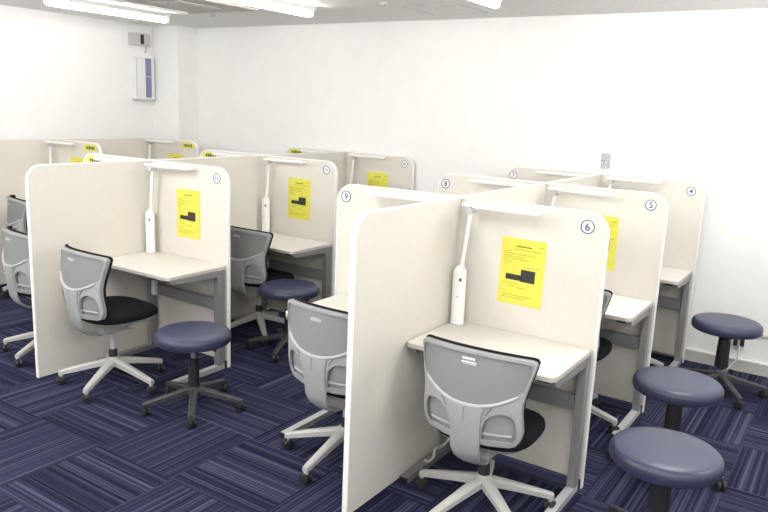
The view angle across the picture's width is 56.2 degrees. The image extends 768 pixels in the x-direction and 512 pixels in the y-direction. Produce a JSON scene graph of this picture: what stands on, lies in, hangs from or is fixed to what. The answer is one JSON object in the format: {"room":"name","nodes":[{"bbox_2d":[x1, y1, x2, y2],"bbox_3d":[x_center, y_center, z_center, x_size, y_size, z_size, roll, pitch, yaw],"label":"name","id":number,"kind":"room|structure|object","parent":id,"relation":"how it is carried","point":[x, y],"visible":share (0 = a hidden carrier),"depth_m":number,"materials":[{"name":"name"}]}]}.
{"room":"study room","nodes":[
{"label":"study room","id":0,"kind":"room"},
{"bbox_2d":[0,5,153,138],"bbox_3d":[-4.415,-0.761,5.253,0.100,2.500,7.180,10,14,33],"label":"wall","id":1,"kind":"structure","parent":0,"point":[62,75],"depth_m":6.97,"materials":[{"name":"paint"}]},
{"bbox_2d":[128,32,149,52],"bbox_3d":[-2.569,-2.240,7.555,0.055,0.196,0.245,10,14,33],"label":"control box","id":2,"kind":"object","parent":1,"relation":"attached to","point":[139,39],"visible":1,"depth_m":7.52,"materials":[{"name":"plastic"}]},
{"bbox_2d":[132,57,155,100],"bbox_3d":[-2.561,-1.885,7.649,0.071,0.442,0.260,10,14,33],"label":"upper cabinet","id":3,"kind":"object","parent":1,"relation":"attached to","point":[143,83],"visible":1,"depth_m":7.62,"materials":[{"name":"white metal"}]},
{"bbox_2d":[149,26,151,55],"bbox_3d":[-2.497,-2.298,7.679,0.017,0.310,0.017,-5,14,-33],"label":"conduit","id":4,"kind":"object","parent":1,"relation":"attached to","point":[149,26],"visible":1,"depth_m":7.67,"materials":[{"name":"paint"}]},
{"bbox_2d":[152,25,198,147],"bbox_3d":[-2.289,-1.225,7.941,0.400,2.500,0.280,10,14,33],"label":"pillar","id":5,"kind":"structure","parent":0,"point":[174,47],"depth_m":7.69,"materials":[{"name":"paint"}]},
{"bbox_2d":[0,284,767,511],"bbox_3d":[-0.706,1.161,3.134,9.100,0.100,7.280,10,14,33],"label":"floor","id":6,"kind":"structure","parent":0,"point":[59,452],"depth_m":3.70,"materials":[{"name":"blue carpet"}]},
{"bbox_2d":[1,195,27,297],"bbox_3d":[-3.043,-0.097,6.328,0.635,0.880,0.639,-7,15,-40],"label":"office chair","id":7,"kind":"object","parent":6,"relation":"on","point":[16,217],"visible":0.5,"depth_m":6.03,"materials":[{"name":"grey plastic"}]},
{"bbox_2d":[2,226,34,367],"bbox_3d":[-2.252,0.234,4.887,0.636,0.880,0.636,13,16,43],"label":"office chair","id":8,"kind":"object","parent":6,"relation":"on","point":[15,253],"visible":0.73,"depth_m":4.63,"materials":[{"name":"grey plastic"}]},
{"bbox_2d":[0,138,55,284],"bbox_3d":[-3.484,-0.387,6.512,0.050,1.332,1.141,10,14,33],"label":"partition panel","id":9,"kind":"object","parent":6,"relation":"on","point":[17,156],"visible":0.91,"depth_m":6.57,"materials":[{"name":"beige laminate"}]},
{"bbox_2d":[52,139,101,163],"bbox_3d":[-2.864,-0.410,6.753,0.738,1.328,0.027,10,14,33],"label":"partition panel","id":10,"kind":"object","parent":6,"relation":"on","point":[80,149],"visible":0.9,"depth_m":6.66,"materials":[{"name":"beige laminate"}]},
{"bbox_2d":[71,157,83,162],"bbox_3d":[-2.824,-0.747,6.651,0.225,0.325,0.003,10,14,33],"label":"notice sheet","id":11,"kind":"object","parent":10,"relation":"attached to","point":[73,159],"visible":0.04,"depth_m":6.64,"materials":[{"name":"yellow paper"}]},
{"bbox_2d":[25,159,154,377],"bbox_3d":[-1.876,0.050,4.727,0.050,1.332,0.925,10,14,33],"label":"partition panel","id":12,"kind":"object","parent":6,"relation":"on","point":[94,207],"visible":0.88,"depth_m":4.58,"materials":[{"name":"beige laminate"}]},
{"bbox_2d":[56,137,152,158],"bbox_3d":[-2.856,-0.550,7.436,0.050,1.332,1.143,10,14,33],"label":"partition panel","id":13,"kind":"object","parent":6,"relation":"on","point":[137,147],"visible":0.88,"depth_m":7.47,"materials":[{"name":"beige laminate"}]},
{"bbox_2d":[56,244,163,403],"bbox_3d":[-1.645,0.361,4.396,0.646,0.880,0.634,12,15,38],"label":"office chair","id":14,"kind":"object","parent":6,"relation":"on","point":[84,275],"visible":1,"depth_m":4.19,"materials":[{"name":"grey plastic"}]},
{"bbox_2d":[83,153,145,161],"bbox_3d":[-1.954,-0.070,5.293,0.749,1.328,0.027,10,14,33],"label":"partition panel","id":15,"kind":"object","parent":6,"relation":"on","point":[89,157],"visible":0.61,"depth_m":5.22,"materials":[{"name":"beige laminate"}]},
{"bbox_2d":[97,251,224,387],"bbox_3d":[-1.473,0.389,4.739,0.721,0.700,0.480,10,14,33],"label":"desk","id":16,"kind":"object","parent":6,"relation":"on","point":[172,269],"visible":0.84,"depth_m":4.70,"materials":[{"name":"cream laminate"},{"name":"silver paint"},{"name":"black plastic"}]},
{"bbox_2d":[144,163,193,253],"bbox_3d":[-1.444,-0.300,4.821,0.448,0.619,0.088,8,13,27],"label":"desk lamp","id":17,"kind":"object","parent":16,"relation":"on","point":[149,214],"visible":1,"depth_m":4.90,"materials":[{"name":"white plastic"}]},
{"bbox_2d":[150,138,198,158],"bbox_3d":[-2.236,-0.574,7.678,0.738,1.328,0.027,10,14,33],"label":"partition panel","id":18,"kind":"object","parent":6,"relation":"on","point":[188,149],"visible":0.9,"depth_m":7.55,"materials":[{"name":"beige laminate"}]},
{"bbox_2d":[169,153,183,158],"bbox_3d":[-2.188,-0.909,7.570,0.225,0.325,0.003,10,14,33],"label":"notice sheet","id":19,"kind":"object","parent":18,"relation":"attached to","point":[171,156],"visible":0.07,"depth_m":7.55,"materials":[{"name":"yellow paper"}]},
{"bbox_2d":[151,160,230,367],"bbox_3d":[-1.316,0.042,4.880,0.738,1.328,0.027,10,14,33],"label":"partition panel","id":20,"kind":"object","parent":6,"relation":"on","point":[213,183],"visible":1,"depth_m":4.80,"materials":[{"name":"beige laminate"}]},
{"bbox_2d":[176,188,199,239],"bbox_3d":[-1.308,-0.281,4.801,0.225,0.325,0.003,10,14,33],"label":"notice sheet","id":21,"kind":"object","parent":20,"relation":"attached to","point":[188,201],"visible":1,"depth_m":4.80,"materials":[{"name":"yellow paper"}]},
{"bbox_2d":[140,321,244,428],"bbox_3d":[-1.095,0.644,4.148,0.581,0.472,0.575,10,14,33],"label":"stool","id":22,"kind":"object","parent":6,"relation":"on","point":[193,337],"visible":1,"depth_m":4.06,"materials":[{"name":"blue leather"}]},
{"bbox_2d":[155,154,265,317],"bbox_3d":[-1.308,-0.098,5.562,0.050,1.332,1.141,10,14,33],"label":"partition panel","id":23,"kind":"object","parent":6,"relation":"on","point":[246,173],"visible":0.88,"depth_m":5.75,"materials":[{"name":"beige laminate"}]},
{"bbox_2d":[199,149,260,156],"bbox_3d":[-1.326,-0.234,6.216,0.749,1.328,0.027,10,14,33],"label":"partition panel","id":24,"kind":"object","parent":6,"relation":"on","point":[205,153],"visible":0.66,"depth_m":6.16,"materials":[{"name":"beige laminate"}]},
{"bbox_2d":[230,226,293,346],"bbox_3d":[-0.973,0.175,5.496,0.622,0.855,0.655,10,14,33],"label":"office chair","id":25,"kind":"object","parent":6,"relation":"on","point":[249,248],"visible":0.69,"depth_m":5.23,"materials":[{"name":"grey plastic"}]},
{"bbox_2d":[233,233,331,342],"bbox_3d":[-0.845,0.226,5.662,0.721,0.700,0.480,10,14,33],"label":"desk","id":26,"kind":"object","parent":6,"relation":"on","point":[295,247],"visible":0.48,"depth_m":5.61,"materials":[{"name":"cream laminate"},{"name":"pale silver paint"}]},
{"bbox_2d":[262,158,305,231],"bbox_3d":[-0.807,-0.459,5.725,0.448,0.619,0.088,9,14,30],"label":"desk lamp","id":27,"kind":"object","parent":26,"relation":"on","point":[265,201],"visible":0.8,"depth_m":5.81,"materials":[{"name":"white plastic"}]},
{"bbox_2d":[246,279,318,362],"bbox_3d":[-0.666,0.444,5.162,0.568,0.490,0.576,10,14,33],"label":"stool","id":28,"kind":"object","parent":6,"relation":"on","point":[278,289],"visible":0.71,"depth_m":5.06,"materials":[{"name":"blue plastic"}]},
{"bbox_2d":[264,155,337,311],"bbox_3d":[-0.689,-0.121,5.803,0.738,1.328,0.027,10,14,33],"label":"partition panel","id":29,"kind":"object","parent":6,"relation":"on","point":[323,174],"visible":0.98,"depth_m":5.71,"materials":[{"name":"beige laminate"}]},
{"bbox_2d":[288,177,310,220],"bbox_3d":[-0.676,-0.453,5.720,0.225,0.325,0.003,10,14,33],"label":"notice sheet","id":30,"kind":"object","parent":29,"relation":"attached to","point":[298,189],"visible":1,"depth_m":5.72,"materials":[{"name":"yellow paper"}]},
{"bbox_2d":[266,151,348,309],"bbox_3d":[-0.681,-0.262,6.485,0.050,1.332,1.141,10,14,33],"label":"partition panel","id":31,"kind":"object","parent":6,"relation":"on","point":[339,159],"visible":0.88,"depth_m":6.66,"materials":[{"name":"beige laminate"}]},
{"bbox_2d":[285,147,338,153],"bbox_3d":[-0.699,-0.397,7.139,0.749,1.328,0.027,10,14,33],"label":"partition panel","id":32,"kind":"object","parent":6,"relation":"on","point":[290,150],"visible":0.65,"depth_m":7.09,"materials":[{"name":"beige laminate"}]},
{"bbox_2d":[279,294,348,438],"bbox_3d":[-0.112,0.646,3.776,0.721,0.700,0.480,10,14,33],"label":"desk","id":33,"kind":"object","parent":6,"relation":"on","point":[340,302],"visible":0.23,"depth_m":3.94,"materials":[{"name":"cream laminate"},{"name":"pale silver paint"},{"name":"black plastic"}]},
{"bbox_2d":[365,191,434,201],"bbox_3d":[0.096,-0.008,3.720,0.448,0.619,0.088,10,14,33],"label":"desk lamp","id":34,"kind":"object","parent":33,"relation":"on","point":[372,193],"visible":0.16,"depth_m":3.64,"materials":[{"name":"white plastic"}]},
{"bbox_2d":[281,297,347,484],"bbox_3d":[-0.185,0.618,3.540,0.645,0.843,0.626,11,14,36],"label":"office chair","id":35,"kind":"object","parent":6,"relation":"on","point":[317,334],"visible":0.71,"depth_m":3.35,"materials":[{"name":"grey plastic"}]},
{"bbox_2d":[346,151,414,190],"bbox_3d":[-0.062,-0.285,6.726,0.738,1.328,0.027,10,14,33],"label":"partition panel","id":36,"kind":"object","parent":6,"relation":"on","point":[400,170],"visible":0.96,"depth_m":6.56,"materials":[{"name":"beige laminate"}]},
{"bbox_2d":[367,172,387,187],"bbox_3d":[-0.064,-0.610,6.654,0.225,0.325,0.003,10,14,33],"label":"notice sheet","id":37,"kind":"object","parent":36,"relation":"attached to","point":[374,178],"visible":0.49,"depth_m":6.63,"materials":[{"name":"yellow paper"}]},
{"bbox_2d":[334,184,454,295],"bbox_3d":[0.034,0.297,3.923,0.749,1.328,0.027,10,14,33],"label":"partition panel","id":38,"kind":"object","parent":6,"relation":"on","point":[352,200],"visible":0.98,"depth_m":3.96,"materials":[{"name":"beige laminate"}]},
{"bbox_2d":[342,195,466,511],"bbox_3d":[0.112,0.416,3.357,0.050,1.332,0.925,10,14,33],"label":"partition panel","id":39,"kind":"object","parent":6,"relation":"on","point":[404,258],"visible":0.9,"depth_m":3.22,"materials":[{"name":"beige laminate"}]},
{"bbox_2d":[416,334,555,511],"bbox_3d":[0.424,0.731,3.161,0.633,0.825,0.655,10,14,31],"label":"office chair","id":40,"kind":"object","parent":6,"relation":"on","point":[475,397],"visible":1,"depth_m":2.92,"materials":[{"name":"grey plastic"}]},
{"bbox_2d":[437,174,539,195],"bbox_3d":[0.661,0.133,4.846,0.749,1.328,0.027,10,14,33],"label":"partition panel","id":41,"kind":"object","parent":6,"relation":"on","point":[449,184],"visible":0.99,"depth_m":4.80,"materials":[{"name":"beige laminate"}]},
{"bbox_2d":[399,322,591,511],"bbox_3d":[0.515,0.756,3.369,0.721,0.700,0.480,10,14,33],"label":"desk","id":42,"kind":"object","parent":6,"relation":"on","point":[560,362],"visible":0.72,"depth_m":3.34,"materials":[{"name":"cream laminate"},{"name":"grey painted metal"}]},
{"bbox_2d":[423,439,449,462],"bbox_3d":[0.282,0.958,3.645,0.032,0.095,0.283,10,14,33],"label":"cable","id":43,"kind":"object","parent":42,"relation":"on","point":[448,440],"visible":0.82,"depth_m":3.61,"materials":[{"name":"white plastic"}]},
{"bbox_2d":[450,202,542,325],"bbox_3d":[0.523,0.068,3.438,0.448,0.619,0.088,10,14,34],"label":"desk lamp","id":44,"kind":"object","parent":42,"relation":"on","point":[460,273],"visible":1,"depth_m":3.53,"materials":[{"name":"white plastic"}]},
{"bbox_2d":[463,182,549,205],"bbox_3d":[0.679,0.269,4.192,0.050,1.332,1.141,10,14,33],"label":"partition panel","id":45,"kind":"object","parent":6,"relation":"on","point":[534,194],"visible":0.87,"depth_m":4.18,"materials":[{"name":"beige laminate"}]},
{"bbox_2d":[458,197,609,488],"bbox_3d":[0.671,0.409,3.510,0.738,1.328,0.027,10,14,33],"label":"partition panel","id":46,"kind":"object","parent":6,"relation":"on","point":[577,241],"visible":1,"depth_m":3.40,"materials":[{"name":"beige laminate"}]},
{"bbox_2d":[497,236,546,309],"bbox_3d":[0.659,0.080,3.444,0.225,0.325,0.003,11,15,32],"label":"notice sheet","id":47,"kind":"object","parent":46,"relation":"attached to","point":[522,265],"visible":1,"depth_m":3.44,"materials":[{"name":"yellow paper"}]},
{"bbox_2d":[506,166,596,181],"bbox_3d":[1.289,-0.030,5.769,0.749,1.328,0.027,10,14,33],"label":"partition panel","id":48,"kind":"object","parent":6,"relation":"on","point":[517,173],"visible":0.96,"depth_m":5.70,"materials":[{"name":"beige laminate"}]},
{"bbox_2d":[549,173,604,187],"bbox_3d":[1.306,0.105,5.115,0.050,1.332,1.141,10,14,33],"label":"partition panel","id":49,"kind":"object","parent":6,"relation":"on","point":[594,180],"visible":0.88,"depth_m":5.11,"materials":[{"name":"beige laminate"}]},
{"bbox_2d":[591,289,619,432],"bbox_3d":[1.081,0.540,4.127,0.626,0.865,0.652,10,14,33],"label":"office chair","id":50,"kind":"object","parent":6,"relation":"on","point":[604,345],"visible":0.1,"depth_m":4.04,"materials":[{"name":"black fabric"}]},
{"bbox_2d":[544,183,668,412],"bbox_3d":[1.298,0.245,4.433,0.738,1.328,0.027,10,14,33],"label":"partition panel","id":51,"kind":"object","parent":6,"relation":"on","point":[643,216],"visible":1,"depth_m":4.28,"materials":[{"name":"beige laminate"}]},
{"bbox_2d":[602,216,618,270],"bbox_3d":[1.298,-0.085,4.359,0.225,0.325,0.003,10,14,33],"label":"notice sheet","id":52,"kind":"object","parent":51,"relation":"attached to","point":[613,222],"visible":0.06,"depth_m":4.31,"materials":[{"name":"yellow paper"}]},
{"bbox_2d":[606,221,616,265],"bbox_3d":[1.300,-0.086,4.357,0.202,0.266,0.002,10,14,33],"label":"print","id":53,"kind":"object","parent":52,"relation":"attached to","point":[612,225],"depth_m":4.31},
{"bbox_2d":[600,295,652,438],"bbox_3d":[1.142,0.593,4.292,0.721,0.700,0.480,10,14,33],"label":"desk","id":54,"kind":"object","parent":6,"relation":"on","point":[629,311],"visible":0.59,"depth_m":4.21,"materials":[{"name":"cream laminate"},{"name":"grey painted metal"}]},
{"bbox_2d":[548,187,613,206],"bbox_3d":[1.141,-0.093,4.350,0.448,0.619,0.088,12,15,38],"label":"desk lamp","id":55,"kind":"object","parent":54,"relation":"on","point":[555,191],"visible":0.3,"depth_m":4.28,"materials":[{"name":"white plastic"}]},
{"bbox_2d":[601,174,705,362],"bbox_3d":[1.926,0.082,5.356,0.738,1.328,0.027,10,14,33],"label":"partition panel","id":56,"kind":"object","parent":6,"relation":"on","point":[685,200],"visible":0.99,"depth_m":5.19,"materials":[{"name":"beige laminate"}]},
{"bbox_2d":[650,306,663,365],"bbox_3d":[1.688,0.373,5.060,0.641,0.865,0.643,10,14,33],"label":"office chair","id":57,"kind":"object","parent":6,"relation":"on","point":[653,361],"visible":0.02,"depth_m":5.00,"materials":[{"name":"black fabric"}]},
{"bbox_2d":[607,426,724,511],"bbox_3d":[1.119,0.992,2.864,0.557,0.492,0.583,10,14,33],"label":"stool","id":58,"kind":"object","parent":6,"relation":"on","point":[667,459],"visible":1,"depth_m":2.77,"materials":[{"name":"blue leather"}]},
{"bbox_2d":[606,366,726,490],"bbox_3d":[1.450,0.853,3.619,0.582,0.487,0.564,10,14,33],"label":"stool","id":59,"kind":"object","parent":6,"relation":"on","point":[676,387],"visible":0.48,"depth_m":3.52,"materials":[{"name":"blue leather"}]},
{"bbox_2d":[657,266,691,366],"bbox_3d":[1.769,0.429,5.215,0.721,0.700,0.480,10,14,33],"label":"desk","id":60,"kind":"object","parent":6,"relation":"on","point":[675,277],"visible":0.49,"depth_m":5.16,"materials":[{"name":"cream laminate"},{"name":"grey painted metal"}]},
{"bbox_2d":[606,177,662,188],"bbox_3d":[1.784,-0.260,5.291,0.448,0.619,0.088,10,14,31],"label":"desk lamp","id":61,"kind":"object","parent":60,"relation":"on","point":[610,181],"visible":0.28,"depth_m":5.20,"materials":[{"name":"white plastic"}]},
{"bbox_2d":[683,312,767,409],"bbox_3d":[2.235,0.652,4.732,0.588,0.497,0.559,10,14,33],"label":"stool","id":62,"kind":"object","parent":6,"relation":"on","point":[727,327],"visible":0.77,"depth_m":4.65,"materials":[{"name":"blue leather"}]},
{"bbox_3d":[-2.099,0.279,5.146,0.721,0.700,0.480,10,14,33],"label":"desk","id":63,"kind":"object","parent":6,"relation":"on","visible":0},
{"bbox_2d":[93,157,126,160],"bbox_3d":[-1.873,-0.371,5.077,0.448,0.619,0.088,10,14,33],"label":"desk lamp","id":64,"kind":"object","parent":63,"relation":"on","point":[94,158],"visible":0.12,"depth_m":5.04,"materials":[{"name":"white plastic"}]},
{"bbox_3d":[0.515,0.482,4.699,0.721,0.700,0.480,10,14,33],"label":"desk","id":65,"kind":"object","parent":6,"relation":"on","visible":0},
{"bbox_2d":[468,179,527,186],"bbox_3d":[0.742,-0.168,4.630,0.448,0.619,0.088,10,14,33],"label":"desk lamp","id":66,"kind":"object","parent":65,"relation":"on","point":[470,180],"visible":0.18,"depth_m":4.55,"materials":[{"name":"white plastic"}]},
{"bbox_3d":[1.143,0.319,5.622,0.721,0.700,0.480,10,14,33],"label":"desk","id":67,"kind":"object","parent":6,"relation":"on","visible":0},
{"bbox_2d":[535,171,584,176],"bbox_3d":[1.369,-0.331,5.553,0.448,0.619,0.088,10,14,33],"label":"desk lamp","id":68,"kind":"object","parent":67,"relation":"on","point":[538,172],"visible":0.13,"depth_m":5.47,"materials":[{"name":"white plastic"}]},
{"bbox_3d":[-0.218,0.062,6.585,0.721,0.700,0.480,10,14,33],"label":"desk","id":69,"kind":"object","parent":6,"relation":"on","visible":0},
{"bbox_2d":[348,154,386,183],"bbox_3d":[-0.175,-0.620,6.636,0.448,0.619,0.088,10,14,33],"label":"desk lamp","id":70,"kind":"object","parent":69,"relation":"on","point":[353,157],"visible":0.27,"depth_m":6.61,"materials":[{"name":"white plastic"}]},
{"bbox_3d":[-1.472,0.115,6.069,0.721,0.700,0.480,10,14,33],"label":"desk","id":71,"kind":"object","parent":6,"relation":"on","visible":0},
{"bbox_2d":[212,153,243,155],"bbox_3d":[-1.245,-0.535,6.000,0.448,0.619,0.088,10,14,33],"label":"desk lamp","id":72,"kind":"object","parent":71,"relation":"on","point":[216,154],"visible":0.12,"depth_m":5.95,"materials":[{"name":"white plastic"}]},
{"bbox_3d":[-0.845,-0.048,6.992,0.721,0.700,0.480,10,14,33],"label":"desk","id":73,"kind":"object","parent":6,"relation":"on","visible":0},
{"bbox_2d":[300,150,324,152],"bbox_3d":[-0.618,-0.698,6.923,0.448,0.619,0.088,10,14,33],"label":"desk lamp","id":74,"kind":"object","parent":73,"relation":"on","point":[310,151],"visible":0.15,"depth_m":6.88,"materials":[{"name":"white plastic"}]},
{"bbox_3d":[-3.021,-0.063,6.613,0.721,0.700,0.480,10,14,33],"label":"desk","id":75,"kind":"object","parent":6,"relation":"on","visible":0},
{"bbox_2d":[44,141,73,163],"bbox_3d":[-3.010,-0.751,6.685,0.448,0.619,0.088,10,14,33],"label":"desk lamp","id":76,"kind":"object","parent":75,"relation":"on","point":[50,143],"visible":0.31,"depth_m":6.68,"materials":[{"name":"white plastic"}]},
{"bbox_3d":[-2.392,-0.226,7.538,0.721,0.700,0.480,10,14,33],"label":"desk","id":77,"kind":"object","parent":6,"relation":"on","visible":0},
{"bbox_2d":[145,139,172,158],"bbox_3d":[-2.381,-0.914,7.609,0.448,0.619,0.088,10,14,33],"label":"desk lamp","id":78,"kind":"object","parent":77,"relation":"on","point":[149,141],"visible":0.27,"depth_m":7.59,"materials":[{"name":"white plastic"}]},
{"bbox_2d":[0,0,767,27],"bbox_3d":[-0.598,-1.383,2.610,9.100,0.100,7.280,10,14,33],"label":"ceiling","id":79,"kind":"structure","parent":0,"point":[327,11],"depth_m":5.58,"materials":[{"name":"white paint"}]},
{"bbox_2d":[43,0,170,22],"bbox_3d":[-2.292,-2.068,6.035,0.110,0.082,1.180,10,14,33],"label":"ceiling light","id":80,"kind":"object","parent":79,"relation":"attached to","point":[84,5],"visible":1,"depth_m":6.00,"materials":[{"name":"white plastic"}]},
{"bbox_2d":[113,0,257,13],"bbox_3d":[-1.572,-1.987,5.682,0.780,0.037,0.840,10,14,33],"label":"air conditioner","id":81,"kind":"object","parent":79,"relation":"attached to","point":[179,6],"visible":1,"depth_m":5.68,"materials":[{"name":"white plastic"}]},
{"bbox_2d":[149,0,220,10],"bbox_3d":[-1.572,-1.980,5.683,0.332,0.008,0.440,10,14,33],"label":"grille","id":82,"kind":"object","parent":81,"relation":"attached to","point":[180,4],"depth_m":5.64,"materials":[{"name":"white plastic"}]},
{"bbox_2d":[224,0,316,16],"bbox_3d":[-0.895,-1.830,5.170,0.110,0.082,1.170,10,14,33],"label":"ceiling light","id":83,"kind":"object","parent":79,"relation":"attached to","point":[286,6],"visible":1,"depth_m":5.34,"materials":[{"name":"white plastic"}]},
{"bbox_2d":[401,4,487,14],"bbox_3d":[0.468,-1.876,5.476,0.488,0.003,0.508,10,14,33],"label":"trim","id":84,"kind":"structure","parent":79,"relation":"attached to","point":[439,4],"depth_m":5.44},
{"bbox_2d":[470,0,502,7],"bbox_3d":[0.435,-1.590,4.278,0.110,0.082,1.120,10,14,33],"label":"ceiling light","id":85,"kind":"object","parent":79,"relation":"attached to","point":[491,3],"visible":1,"depth_m":4.62,"materials":[{"name":"white"}]},
{"bbox_2d":[198,8,767,363],"bbox_3d":[1.344,-0.631,5.809,9.100,2.500,0.100,10,14,33],"label":"wall","id":86,"kind":"structure","parent":0,"point":[676,95],"depth_m":5.71,"materials":[{"name":"paint"}]},
{"bbox_2d":[600,152,611,169],"bbox_3d":[1.693,-0.725,5.485,0.082,0.135,0.016,10,14,33],"label":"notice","id":87,"kind":"object","parent":86,"relation":"attached to","point":[606,157],"visible":1,"depth_m":5.48,"materials":[{"name":"white paper"}]},
{"bbox_2d":[651,348,767,376],"bbox_3d":[1.429,0.590,5.900,8.500,0.080,0.012,10,14,33],"label":"baseboard","id":88,"kind":"structure","parent":86,"relation":"attached to","point":[751,368],"depth_m":5.19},
{"bbox_2d":[726,339,744,369],"bbox_3d":[2.509,0.704,5.135,0.090,0.244,0.076,10,14,33],"label":"plug","id":89,"kind":"object","parent":86,"relation":"attached to","point":[735,341],"visible":0.79,"depth_m":5.12,"materials":[{"name":"black plastic"}]},
{"bbox_2d":[733,340,744,348],"bbox_3d":[2.545,0.604,5.145,0.075,0.120,0.010,10,14,33],"label":"wall outlet","id":90,"kind":"object","parent":86,"relation":"attached to","point":[738,343],"visible":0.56,"depth_m":5.14,"materials":[{"name":"white plastic"}]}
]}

